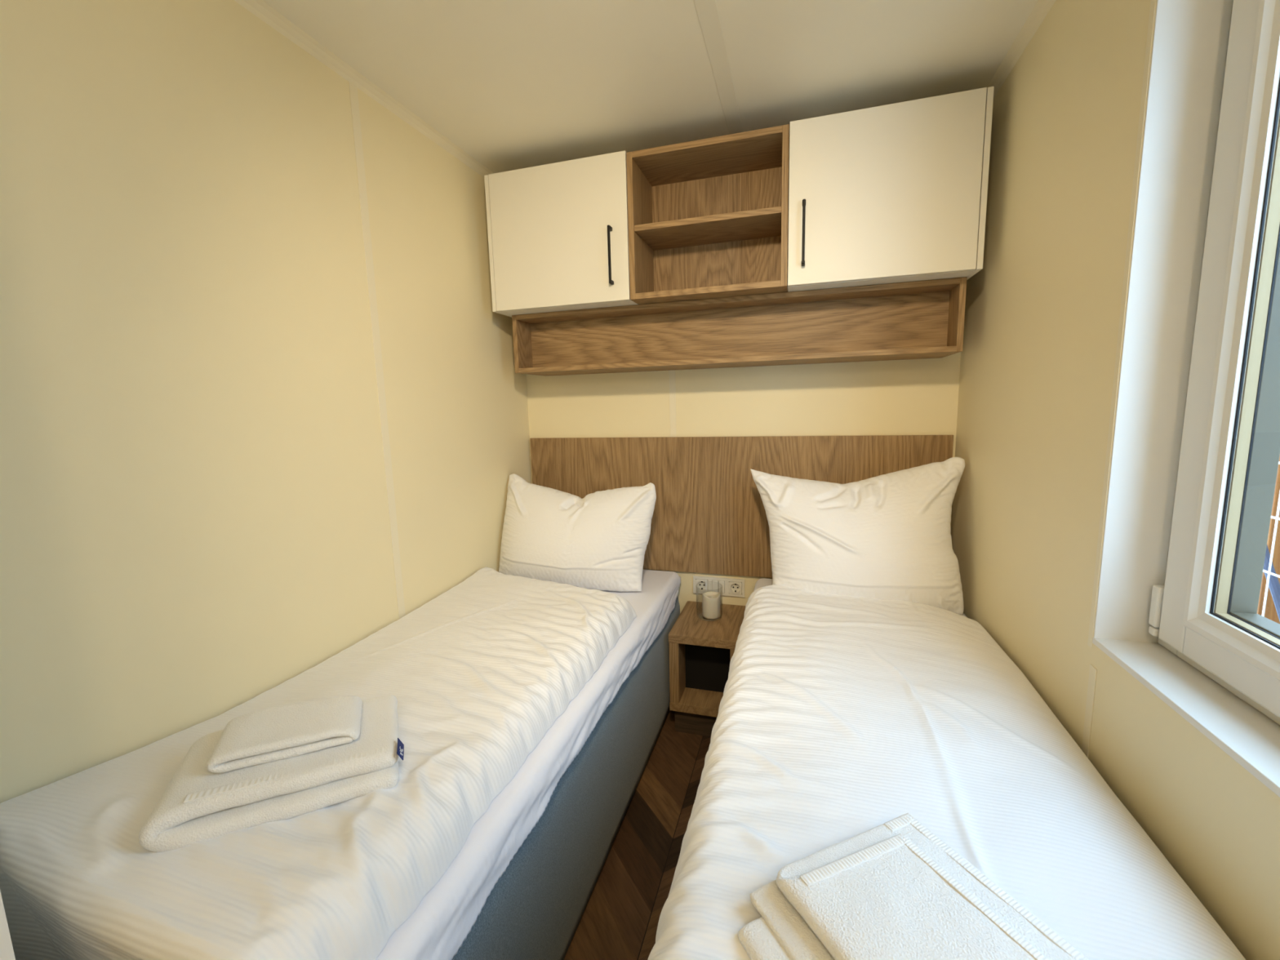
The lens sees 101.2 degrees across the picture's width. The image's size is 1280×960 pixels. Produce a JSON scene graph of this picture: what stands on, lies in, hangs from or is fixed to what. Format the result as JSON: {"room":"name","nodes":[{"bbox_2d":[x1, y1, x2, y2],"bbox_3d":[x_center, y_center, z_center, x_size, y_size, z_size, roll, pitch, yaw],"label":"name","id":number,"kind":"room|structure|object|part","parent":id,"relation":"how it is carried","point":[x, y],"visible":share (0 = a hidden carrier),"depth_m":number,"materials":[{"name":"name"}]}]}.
{"room":"bedroom","nodes":[
{"label":"bedroom","id":0,"kind":"room"},
{"bbox_2d":[0,890,15,959],"bbox_3d":[-0.255,0.136,0.325,1.800,2.256,0.100,1,8,17],"label":"wall","id":1,"kind":"structure","parent":0,"point":[6,952],"depth_m":0.55,"materials":[{"name":"white paint"}]},
{"bbox_2d":[0,0,532,803],"bbox_3d":[-1.021,0.056,1.034,0.080,2.256,3.350,1,8,17],"label":"wall","id":2,"kind":"structure","parent":0,"point":[194,515],"depth_m":1.14,"materials":[{"name":"beige paint"}]},
{"bbox_2d":[234,0,493,177],"bbox_3d":[-0.830,-1.128,1.415,0.026,0.026,1.985,1,8,17],"label":"trim","id":3,"kind":"structure","parent":2,"relation":"attached to","point":[259,8],"depth_m":1.48,"materials":[{"name":"beige paint"}]},
{"bbox_2d":[348,80,405,618],"bbox_3d":[-0.790,-0.026,1.651,0.002,2.236,0.029,1,8,17],"label":"trim","id":4,"kind":"structure","parent":2,"relation":"attached to","point":[353,88],"depth_m":1.59,"materials":[{"name":"beige paint"}]},
{"bbox_2d":[564,710,711,959],"bbox_3d":[-0.043,1.224,0.867,2.526,0.060,4.116,1,8,17],"label":"floor","id":5,"kind":"structure","parent":0,"point":[620,919],"depth_m":1.53,"materials":[{"name":"brown wood"}]},
{"bbox_2d":[375,569,680,959],"bbox_3d":[-0.417,0.800,1.631,0.738,0.562,1.826,1,8,17],"label":"bed","id":6,"kind":"object","parent":5,"relation":"on","point":[523,879],"visible":0.28,"depth_m":1.18,"materials":[{"name":"grey fabric"}]},
{"bbox_2d":[0,567,636,959],"bbox_3d":[-0.507,0.664,1.388,0.702,0.468,1.481,1,8,17],"label":"duvet","id":7,"kind":"object","parent":6,"relation":"on","point":[478,673],"visible":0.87,"depth_m":0.82,"materials":[{"name":"white fabric"}]},
{"bbox_2d":[138,694,404,852],"bbox_3d":[-0.604,0.488,0.917,0.350,0.063,0.246,-5,9,-25],"label":"bath towel","id":8,"kind":"object","parent":7,"relation":"on","point":[197,804],"visible":0.74,"depth_m":0.83,"materials":[{"name":"white fabric"}]},
{"bbox_2d":[205,695,362,773],"bbox_3d":[-0.617,0.442,0.932,0.216,0.039,0.136,-5,9,-25],"label":"hand towel","id":9,"kind":"object","parent":8,"relation":"on","point":[282,732],"visible":1,"depth_m":0.90,"materials":[{"name":"white fabric"}]},
{"bbox_2d":[498,474,656,591],"bbox_3d":[-0.281,0.214,2.150,0.679,0.444,0.246,1,8,17],"label":"pillow","id":10,"kind":"object","parent":6,"relation":"on","point":[598,540],"visible":0.98,"depth_m":2.08,"materials":[{"name":"white fabric"}]},
{"bbox_2d":[668,600,745,737],"bbox_3d":[0.300,0.785,2.203,0.276,0.420,0.366,1,8,17],"label":"nightstand","id":11,"kind":"object","parent":5,"relation":"on","point":[701,651],"visible":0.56,"depth_m":2.11,"materials":[{"name":"brown wood"}]},
{"bbox_3d":[0.186,0.731,2.231,0.037,0.250,0.364,1,8,17],"label":"panel","id":12,"kind":"part","parent":11,"relation":"part of","materials":[{"name":"brown wood"}]},
{"bbox_3d":[0.302,0.874,2.216,0.276,0.034,0.366,1,8,17],"label":"panel","id":13,"kind":"part","parent":11,"relation":"part of","materials":[{"name":"brown wood"}]},
{"bbox_3d":[0.295,0.593,2.176,0.276,0.032,0.366,1,8,17],"label":"panel","id":14,"kind":"part","parent":11,"relation":"part of","materials":[{"name":"brown wood"}]},
{"bbox_3d":[0.284,0.741,2.145,0.200,0.250,0.008,1,8,17],"label":"panel","id":15,"kind":"part","parent":11,"relation":"part of","materials":[{"name":"black wood"}]},
{"bbox_2d":[696,581,720,621],"bbox_3d":[0.289,0.506,2.194,0.110,0.136,0.110,1,8,17],"label":"glass","id":16,"kind":"object","parent":11,"relation":"on","point":[703,581],"visible":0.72,"depth_m":2.18,"materials":[{"name":"glass"}]},
{"bbox_2d":[702,591,720,618],"bbox_3d":[0.297,0.518,2.187,0.076,0.099,0.076,1,8,17],"label":"pillar candle","id":17,"kind":"object","parent":16,"relation":"in","point":[711,601],"visible":1,"depth_m":2.16,"materials":[{"name":"beige wax"}]},
{"bbox_3d":[0.412,0.735,2.162,0.036,0.250,0.364,1,8,17],"label":"panel","id":18,"kind":"part","parent":11,"relation":"part of","materials":[{"name":"brown wood"}]},
{"bbox_2d":[753,577,966,617],"bbox_3d":[0.587,0.818,1.326,0.732,0.561,1.826,1,8,17],"label":"bed","id":19,"kind":"object","parent":5,"relation":"on","point":[762,582],"visible":0.03,"depth_m":2.15,"materials":[{"name":"grey fabric"}]},
{"bbox_2d":[750,457,964,614],"bbox_3d":[0.754,0.188,1.861,0.732,0.520,0.253,1,8,17],"label":"pillow","id":20,"kind":"object","parent":19,"relation":"on","point":[887,536],"visible":0.92,"depth_m":1.79,"materials":[{"name":"white fabric"}]},
{"bbox_2d":[647,584,1245,959],"bbox_3d":[0.527,0.626,1.133,0.729,0.316,1.630,1,8,17],"label":"duvet","id":21,"kind":"object","parent":19,"relation":"on","point":[840,717],"visible":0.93,"depth_m":0.90,"materials":[{"name":"white fabric"}]},
{"bbox_2d":[737,880,835,959],"bbox_3d":[0.302,0.547,0.561,0.293,0.038,0.327,-5,9,-22],"label":"bath towel","id":22,"kind":"object","parent":21,"relation":"on","point":[781,933],"visible":0.24,"depth_m":0.62,"materials":[{"name":"white fabric"}]},
{"bbox_2d":[776,813,1089,959],"bbox_3d":[0.342,0.512,0.577,0.251,0.032,0.326,-5,9,-23],"label":"bath towel","id":23,"kind":"object","parent":22,"relation":"on","point":[892,890],"visible":1,"depth_m":0.62,"materials":[{"name":"white fabric"}]},
{"bbox_2d":[262,0,1038,173],"bbox_3d":[-0.151,-1.085,0.599,2.400,0.080,3.350,1,8,17],"label":"ceiling","id":24,"kind":"structure","parent":0,"point":[513,84],"depth_m":1.46,"materials":[{"name":"white paint"}]},
{"bbox_2d":[693,0,743,134],"bbox_3d":[0.114,-1.123,1.119,0.049,0.002,1.960,1,8,17],"label":"trim","id":25,"kind":"structure","parent":24,"relation":"attached to","point":[707,10],"depth_m":1.47,"materials":[{"name":"beige paint"}]},
{"bbox_2d":[526,351,960,613],"bbox_3d":[0.349,-0.156,2.299,1.800,2.256,0.100,1,8,17],"label":"wall","id":26,"kind":"structure","parent":0,"point":[907,397],"depth_m":2.19,"materials":[{"name":"beige paint"}]},
{"bbox_2d":[484,150,637,317],"bbox_3d":[-0.266,-0.929,2.108,0.568,0.502,0.399,1,8,17],"label":"upper cabinet","id":27,"kind":"object","parent":26,"relation":"attached to","point":[557,232],"visible":0.84,"depth_m":1.95,"materials":[{"name":"white laminate"}]},
{"bbox_3d":[-0.525,-0.935,2.202,0.016,0.501,0.368,1,8,17],"label":"panel","id":28,"kind":"part","parent":27,"relation":"part of","materials":[{"name":"beige plastic"}]},
{"bbox_3d":[-0.252,-0.692,2.165,0.536,0.016,0.348,1,8,17],"label":"panel","id":29,"kind":"part","parent":27,"relation":"part of","materials":[{"name":"beige plastic"}]},
{"bbox_3d":[-0.106,-0.805,1.882,0.011,0.197,0.030,1,8,17],"label":"handle","id":30,"kind":"part","parent":27,"relation":"part of","materials":[{"name":"black metal"}]},
{"bbox_3d":[0.005,-0.928,2.051,0.016,0.501,0.349,1,8,17],"label":"panel","id":31,"kind":"part","parent":27,"relation":"part of","materials":[{"name":"beige wood"}]},
{"bbox_2d":[669,369,679,601],"bbox_3d":[0.147,-0.142,2.309,0.028,2.236,0.002,1,8,17],"label":"trim","id":32,"kind":"structure","parent":26,"relation":"attached to","point":[672,373],"depth_m":2.28,"materials":[{"name":"beige paint"}]},
{"bbox_2d":[626,124,789,304],"bbox_3d":[0.273,-0.919,1.960,0.546,0.495,0.368,1,8,17],"label":"open shelf unit","id":33,"kind":"object","parent":26,"relation":"attached to","point":[708,218],"visible":0.8,"depth_m":1.95,"materials":[{"name":"brown wood"}]},
{"bbox_3d":[0.022,-0.923,2.037,0.020,0.495,0.368,1,8,17],"label":"panel","id":34,"kind":"part","parent":33,"relation":"part of","materials":[{"name":"brown wood"}]},
{"bbox_3d":[0.267,-1.154,1.928,0.505,0.020,0.368,1,8,17],"label":"panel","id":35,"kind":"part","parent":33,"relation":"part of","materials":[{"name":"brown wood"}]},
{"bbox_3d":[0.279,-0.684,1.993,0.505,0.020,0.368,1,8,17],"label":"panel","id":36,"kind":"part","parent":33,"relation":"part of","materials":[{"name":"brown wood"}]},
{"bbox_3d":[0.296,-0.930,2.034,0.505,0.454,0.008,1,8,17],"label":"panel","id":37,"kind":"part","parent":33,"relation":"part of","materials":[{"name":"brown wood"}]},
{"bbox_3d":[0.525,-0.914,1.884,0.020,0.495,0.368,1,8,17],"label":"panel","id":38,"kind":"part","parent":33,"relation":"part of","materials":[{"name":"brown wood"}]},
{"bbox_2d":[693,575,744,597],"bbox_3d":[0.349,0.470,2.332,0.225,0.082,0.013,1,8,17],"label":"socket plate","id":39,"kind":"object","parent":26,"relation":"attached to","point":[735,587],"visible":0.98,"depth_m":2.32,"materials":[{"name":"white plastic"}]},
{"bbox_2d":[695,578,707,591],"bbox_3d":[0.278,0.471,2.354,0.055,0.055,0.012,1,8,17],"label":"socket","id":40,"kind":"object","parent":39,"relation":"attached to","point":[701,586],"depth_m":2.35,"materials":[{"name":"grey plastic"}]},
{"bbox_2d":[711,580,724,593],"bbox_3d":[0.349,0.473,2.332,0.055,0.055,0.012,1,8,17],"label":"switch","id":41,"kind":"object","parent":39,"relation":"attached to","point":[718,585],"depth_m":2.33,"materials":[{"name":"white plastic"}]},
{"bbox_2d":[728,581,742,594],"bbox_3d":[0.420,0.474,2.311,0.055,0.055,0.012,1,8,17],"label":"socket","id":42,"kind":"object","parent":39,"relation":"attached to","point":[735,587],"depth_m":2.31,"materials":[{"name":"grey plastic"}]},
{"bbox_2d":[511,276,966,376],"bbox_3d":[0.301,-0.565,2.056,1.638,0.232,0.270,1,8,17],"label":"wall shelf","id":43,"kind":"object","parent":26,"relation":"attached to","point":[917,319],"visible":1,"depth_m":1.98,"materials":[{"name":"brown wood"}]},
{"bbox_3d":[-0.474,-0.578,2.291,0.018,0.232,0.270,1,8,17],"label":"panel","id":44,"kind":"part","parent":43,"relation":"part of","materials":[{"name":"brown wood"}]},
{"bbox_3d":[0.298,-0.670,2.041,1.601,0.018,0.270,1,8,17],"label":"panel","id":45,"kind":"part","parent":43,"relation":"part of","materials":[{"name":"brown wood"}]},
{"bbox_3d":[0.303,-0.460,2.071,1.601,0.018,0.270,1,8,17],"label":"panel","id":46,"kind":"part","parent":43,"relation":"part of","materials":[{"name":"brown wood"}]},
{"bbox_3d":[1.075,-0.552,1.821,0.018,0.232,0.270,1,8,17],"label":"panel","id":47,"kind":"part","parent":43,"relation":"part of","materials":[{"name":"brown wood"}]},
{"bbox_2d":[529,435,953,577],"bbox_3d":[0.338,0.115,2.278,1.774,0.604,0.018,1,8,17],"label":"headboard","id":48,"kind":"object","parent":26,"relation":"attached to","point":[709,516],"visible":0.51,"depth_m":2.28,"materials":[{"name":"brown wood"}]},
{"bbox_2d":[787,86,994,292],"bbox_3d":[0.801,-0.911,1.784,0.565,0.502,0.399,1,8,17],"label":"upper cabinet","id":49,"kind":"object","parent":26,"relation":"attached to","point":[895,193],"visible":0.85,"depth_m":1.62,"materials":[{"name":"white laminate"}]},
{"bbox_3d":[0.546,-0.918,1.887,0.016,0.501,0.349,1,8,17],"label":"panel","id":50,"kind":"part","parent":49,"relation":"part of","materials":[{"name":"white wood"}]},
{"bbox_3d":[0.526,-0.794,1.690,0.011,0.197,0.030,1,8,17],"label":"handle","id":51,"kind":"part","parent":49,"relation":"part of","materials":[{"name":"black metal"}]},
{"bbox_3d":[0.815,-0.674,1.841,0.533,0.016,0.348,1,8,17],"label":"panel","id":52,"kind":"part","parent":49,"relation":"part of","materials":[{"name":"beige plastic"}]},
{"bbox_3d":[1.068,-0.908,1.718,0.016,0.501,0.368,1,8,17],"label":"panel","id":53,"kind":"part","parent":49,"relation":"part of","materials":[{"name":"beige plastic"}]},
{"bbox_2d":[950,0,1279,959],"bbox_3d":[0.849,0.088,0.466,0.230,2.256,3.350,1,8,17],"label":"wall","id":54,"kind":"structure","parent":0,"point":[1042,308],"depth_m":1.15,"materials":[{"name":"beige paint"}]},
{"bbox_2d":[986,0,1056,97],"bbox_3d":[0.867,-1.099,0.900,0.026,0.026,1.985,1,8,17],"label":"trim","id":55,"kind":"structure","parent":54,"relation":"attached to","point":[1042,7],"depth_m":1.41,"materials":[{"name":"beige paint"}]},
{"bbox_2d":[1081,663,1097,758],"bbox_3d":[0.907,0.750,1.093,0.002,0.768,0.024,1,8,17],"label":"trim","id":56,"kind":"structure","parent":54,"relation":"attached to","point":[1093,671],"depth_m":1.05,"materials":[{"name":"beige paint"}]},
{"bbox_2d":[1087,0,1155,648],"bbox_3d":[0.885,-0.371,0.956,0.001,1.426,0.014,1,8,17],"label":"trim","id":57,"kind":"structure","parent":54,"relation":"attached to","point":[1153,3],"depth_m":0.96,"materials":[{"name":"beige"}]},
{"bbox_2d":[1093,0,1233,643],"bbox_3d":[0.833,-0.246,0.514,0.160,1.256,0.886,1,8,17],"label":"window reveal","id":58,"kind":"structure","parent":54,"relation":"attached to","point":[1190,39],"depth_m":0.94,"materials":[{"name":"white"}]},
{"bbox_2d":[1092,637,1279,797],"bbox_3d":[0.849,0.382,0.603,0.161,0.012,0.886,1,8,17],"label":"windowsill","id":59,"kind":"structure","parent":54,"relation":"attached to","point":[1251,738],"depth_m":0.81,"materials":[{"name":"white plastic"}]},
{"bbox_2d":[1148,0,1279,724],"bbox_3d":[0.874,-0.244,0.502,0.094,1.252,0.880,1,8,17],"label":"window","id":60,"kind":"structure","parent":54,"relation":"in","point":[1204,613],"depth_m":0.83,"materials":[{"name":"white plastic"}]},
{"bbox_3d":[0.888,-0.243,0.498,0.036,1.204,0.807,1,8,17],"label":"sash","id":61,"kind":"part","parent":60,"relation":"part of","materials":[{"name":"white plastic"}]},
{"label":"outside","id":62,"kind":"structure","parent":0,"visible":0},
{"bbox_3d":[3.062,1.484,0.602,3.970,0.060,8.000,1,8,17],"label":"ground","id":63,"kind":"structure","parent":62,"visible":0},
{"bbox_2d":[1257,456,1279,623],"bbox_3d":[2.488,-0.193,2.009,0.090,2.900,0.080,1,8,17],"label":"wooden post","id":64,"kind":"object","parent":63,"relation":"on","point":[1270,612],"visible":0.02,"depth_m":2.04,"materials":[{"name":"orange wood"}]},
{"bbox_2d":[1262,462,1279,616],"bbox_3d":[1.913,0.781,0.748,0.013,1.350,3.193,1,8,17],"label":"wire fence","id":65,"kind":"object","parent":63,"relation":"on","point":[1276,517],"visible":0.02,"depth_m":1.89,"materials":[{"name":"white metal"}]},
{"bbox_2d":[1262,545,1279,621],"bbox_3d":[2.309,0.726,1.919,0.028,1.097,0.355,1,8,17],"label":"strap","id":66,"kind":"object","parent":65,"relation":"hanging from","point":[1273,584],"visible":0.37,"depth_m":1.91,"materials":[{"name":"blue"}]}
]}

